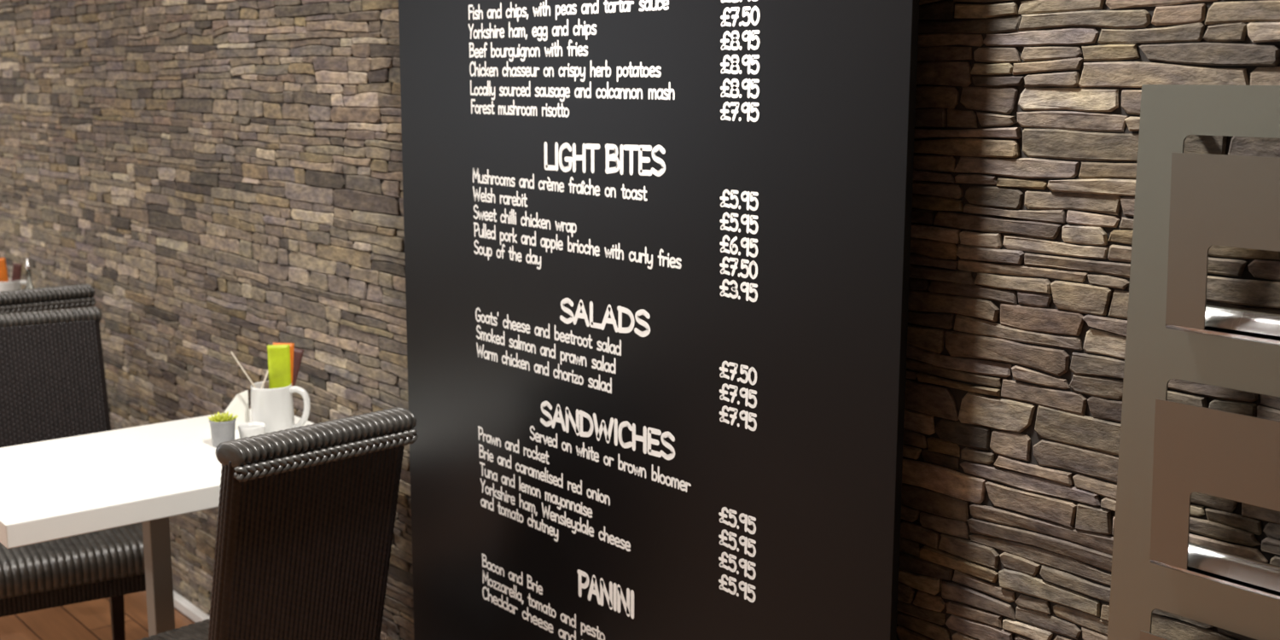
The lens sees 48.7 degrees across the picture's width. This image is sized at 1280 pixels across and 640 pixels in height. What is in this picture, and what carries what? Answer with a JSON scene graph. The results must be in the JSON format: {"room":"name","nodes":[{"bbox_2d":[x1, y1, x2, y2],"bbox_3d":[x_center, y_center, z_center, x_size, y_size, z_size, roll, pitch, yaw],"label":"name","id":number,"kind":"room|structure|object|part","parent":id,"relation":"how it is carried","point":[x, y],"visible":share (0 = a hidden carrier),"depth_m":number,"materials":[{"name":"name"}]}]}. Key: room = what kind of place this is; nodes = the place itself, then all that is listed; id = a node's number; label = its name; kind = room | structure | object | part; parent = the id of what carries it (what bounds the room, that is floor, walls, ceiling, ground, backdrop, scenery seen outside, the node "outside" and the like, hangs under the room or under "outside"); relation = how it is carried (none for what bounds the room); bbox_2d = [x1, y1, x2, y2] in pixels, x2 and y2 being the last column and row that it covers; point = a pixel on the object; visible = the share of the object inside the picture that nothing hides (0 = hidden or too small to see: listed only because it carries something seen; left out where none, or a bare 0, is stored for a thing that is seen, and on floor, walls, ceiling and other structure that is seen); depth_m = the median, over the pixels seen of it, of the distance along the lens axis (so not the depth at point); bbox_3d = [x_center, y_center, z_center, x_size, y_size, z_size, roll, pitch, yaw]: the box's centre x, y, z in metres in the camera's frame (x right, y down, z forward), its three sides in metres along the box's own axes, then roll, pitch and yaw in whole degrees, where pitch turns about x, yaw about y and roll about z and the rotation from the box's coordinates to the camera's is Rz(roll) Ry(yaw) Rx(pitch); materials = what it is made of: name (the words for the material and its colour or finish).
{"room":"cafe","nodes":[
{"label":"cafe","id":0,"kind":"room"},
{"bbox_2d":[0,590,195,639],"bbox_3d":[-2.108,1.436,1.372,5.100,0.100,9.600,-8,13,-39],"label":"floor","id":1,"kind":"structure","parent":0,"point":[90,619],"depth_m":4.21,"materials":[{"name":"brown wood"}]},
{"bbox_2d":[0,284,96,314],"bbox_3d":[-1.975,0.360,4.439,0.450,0.980,0.577,-8,13,-39],"label":"wicker chair","id":2,"kind":"object","parent":1,"relation":"on","point":[82,295],"visible":0.16,"depth_m":4.19,"materials":[{"name":"black wicker"}]},
{"bbox_3d":[-1.865,0.231,4.284,0.379,0.608,0.200,-8,13,-39],"label":"backrest","id":3,"kind":"part","parent":2,"relation":"part of","materials":[{"name":"wicker"}]},
{"bbox_2d":[0,306,145,639],"bbox_3d":[-1.518,0.497,3.651,0.450,0.980,0.577,-6,11,-31],"label":"wicker chair","id":4,"kind":"object","parent":1,"relation":"on","point":[53,383],"visible":0.62,"depth_m":3.73,"materials":[{"name":"black wicker"}]},
{"bbox_3d":[-1.608,0.321,3.768,0.379,0.608,0.200,-6,11,-31],"label":"backrest","id":5,"kind":"part","parent":4,"relation":"part of","materials":[{"name":"wicker"}]},
{"bbox_3d":[-1.482,0.578,3.606,0.450,0.082,0.439,-6,11,-31],"label":"seat","id":6,"kind":"part","parent":4,"relation":"part of","materials":[{"name":"wicker"}]},
{"bbox_3d":[-1.435,0.768,3.877,0.038,0.370,0.053,-6,11,-31],"label":"leg","id":7,"kind":"part","parent":4,"relation":"part of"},
{"bbox_2d":[0,408,314,636],"bbox_3d":[-1.059,0.683,3.172,0.810,0.780,0.590,-8,13,-39],"label":"cafe table","id":8,"kind":"object","parent":1,"relation":"on","point":[149,474],"visible":0.62,"depth_m":2.97,"materials":[{"name":"white laminate"}]},
{"bbox_2d":[208,411,238,448],"bbox_3d":[-0.940,0.245,3.192,0.064,0.077,0.060,-8,13,-39],"label":"potted succulent","id":9,"kind":"object","parent":8,"relation":"on","point":[223,426],"visible":0.93,"depth_m":3.17,"materials":[{"name":"white ceramic"}]},
{"bbox_2d":[222,389,250,430],"bbox_3d":[-0.969,0.212,3.339,0.085,0.092,0.040,-2,10,-12],"label":"napkin","id":10,"kind":"object","parent":8,"relation":"on","point":[239,406],"visible":0.64,"depth_m":3.33,"materials":[{"name":"white paper"}]},
{"bbox_2d":[238,421,265,438],"bbox_3d":[-0.884,0.259,3.221,0.061,0.041,0.061,-8,13,-39],"label":"ramekin","id":11,"kind":"object","parent":8,"relation":"on","point":[253,428],"visible":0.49,"depth_m":3.20,"materials":[{"name":"white ceramic"}]},
{"bbox_2d":[250,380,310,433],"bbox_3d":[-0.842,0.207,3.300,0.131,0.117,0.099,-4,10,-21],"label":"jug","id":12,"kind":"object","parent":8,"relation":"on","point":[273,407],"visible":0.74,"depth_m":3.26,"materials":[{"name":"white ceramic"}]},
{"bbox_2d":[230,351,255,388],"bbox_3d":[-0.916,0.121,3.275,0.062,0.096,0.006,1,10,3],"label":"stirrer","id":13,"kind":"object","parent":12,"relation":"in","point":[232,353],"visible":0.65,"depth_m":3.27,"materials":[{"name":"brown wood"}]},
{"bbox_2d":[261,370,268,388],"bbox_3d":[-0.872,0.146,3.275,0.027,0.056,0.006,-7,12,-35],"label":"stirrer","id":14,"kind":"object","parent":12,"relation":"in","point":[267,372],"visible":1,"depth_m":3.27,"materials":[{"name":"brown wood"}]},
{"bbox_2d":[267,344,290,389],"bbox_3d":[-0.837,0.119,3.280,0.050,0.126,0.008,-2,10,-12],"label":"sachet","id":15,"kind":"object","parent":12,"relation":"in","point":[279,369],"visible":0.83,"depth_m":3.28,"materials":[{"name":"paper"}]},
{"bbox_2d":[273,343,294,386],"bbox_3d":[-0.833,0.116,3.295,0.057,0.129,0.009,-2,10,-13],"label":"sachet","id":16,"kind":"object","parent":12,"relation":"in","point":[291,345],"visible":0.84,"depth_m":3.29,"materials":[{"name":"orange paper"}]},
{"bbox_2d":[292,347,303,393],"bbox_3d":[-0.817,0.130,3.314,0.064,0.132,0.010,-6,12,-32],"label":"sachet","id":17,"kind":"object","parent":12,"relation":"in","point":[298,353],"visible":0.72,"depth_m":3.31,"materials":[{"name":"red paper"}]},
{"bbox_3d":[-0.791,0.207,3.285,0.050,0.108,0.015,2,10,8],"label":"handle","id":18,"kind":"part","parent":12,"relation":"part of","materials":[{"name":"white ceramic"}]},
{"bbox_2d":[140,407,417,639],"bbox_3d":[-0.762,0.642,2.824,0.577,0.980,0.450,9,13,43],"label":"wicker chair","id":19,"kind":"object","parent":1,"relation":"on","point":[306,514],"visible":1,"depth_m":2.60,"materials":[{"name":"black wicker"}]},
{"bbox_3d":[-0.812,0.704,2.883,0.439,0.082,0.450,9,13,43],"label":"seat","id":20,"kind":"part","parent":19,"relation":"part of","materials":[{"name":"wicker"}]},
{"bbox_3d":[-0.639,0.511,2.681,0.200,0.608,0.379,9,13,43],"label":"backrest","id":21,"kind":"part","parent":19,"relation":"part of","materials":[{"name":"wicker"}]},
{"bbox_3d":[-2.601,0.366,4.984,0.810,0.780,0.590,-8,13,-39],"label":"cafe table","id":22,"kind":"object","parent":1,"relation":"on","visible":0},
{"bbox_2d":[0,278,33,291],"bbox_3d":[-2.195,-0.082,4.952,0.142,0.117,0.099,-2,10,-10],"label":"jug","id":23,"kind":"object","parent":22,"relation":"on","point":[15,285],"visible":0.38,"depth_m":4.91,"materials":[{"name":"white ceramic"}]},
{"bbox_2d":[0,257,8,281],"bbox_3d":[-2.232,-0.149,4.931,0.059,0.138,0.008,-2,10,-10],"label":"sachet","id":24,"kind":"object","parent":23,"relation":"in","point":[3,274],"visible":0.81,"depth_m":4.93,"materials":[{"name":"orange paper"}]},
{"bbox_2d":[11,262,22,281],"bbox_3d":[-2.187,-0.141,4.952,0.050,0.118,0.007,-2,10,-14],"label":"sachet","id":25,"kind":"object","parent":23,"relation":"in","point":[16,272],"visible":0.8,"depth_m":4.95,"materials":[{"name":"red paper"}]},
{"bbox_3d":[-2.150,-0.086,4.959,0.051,0.108,0.015,-2,10,-10],"label":"handle","id":26,"kind":"part","parent":23,"relation":"part of","materials":[{"name":"white ceramic"}]},
{"bbox_2d":[24,257,34,289],"bbox_3d":[-2.127,-0.119,4.925,0.044,0.199,0.044,-8,13,-39],"label":"oil bottle","id":27,"kind":"object","parent":22,"relation":"on","point":[28,267],"visible":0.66,"depth_m":4.91,"materials":[{"name":"clear glass"}]},
{"bbox_2d":[24,269,34,289],"bbox_3d":[-2.127,-0.100,4.928,0.044,0.160,0.044,-8,13,-39],"label":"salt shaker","id":28,"kind":"object","parent":27,"relation":"attached to","point":[29,285],"depth_m":4.91,"materials":[{"name":"clear glass"}]},
{"bbox_2d":[0,0,1279,639],"bbox_3d":[-0.169,-0.188,2.738,0.110,2.652,9.600,-8,13,-39],"label":"wall","id":29,"kind":"structure","parent":0,"point":[223,177],"depth_m":2.05,"materials":[{"name":"stone"}]},
{"bbox_2d":[173,590,209,622],"bbox_3d":[-0.218,1.109,2.922,0.028,0.032,9.560,-8,13,-39],"label":"baseboard","id":30,"kind":"structure","parent":29,"relation":"attached to","point":[187,608],"depth_m":4.25,"materials":[{"name":"white paint"}]},
{"bbox_2d":[398,0,919,639],"bbox_3d":[-0.037,-0.052,2.454,0.075,1.920,1.315,-8,13,-39],"label":"menu board","id":31,"kind":"object","parent":29,"relation":"attached to","point":[657,253],"visible":1,"depth_m":2.32,"materials":[{"name":"black paint"}]},
{"bbox_2d":[1107,84,1279,639],"bbox_3d":[0.698,0.220,1.602,0.086,0.958,0.340,-8,13,-39],"label":"rack","id":32,"kind":"object","parent":29,"relation":"attached to","point":[1186,205],"visible":1,"depth_m":1.61,"materials":[{"name":"grey metal"}]}
]}

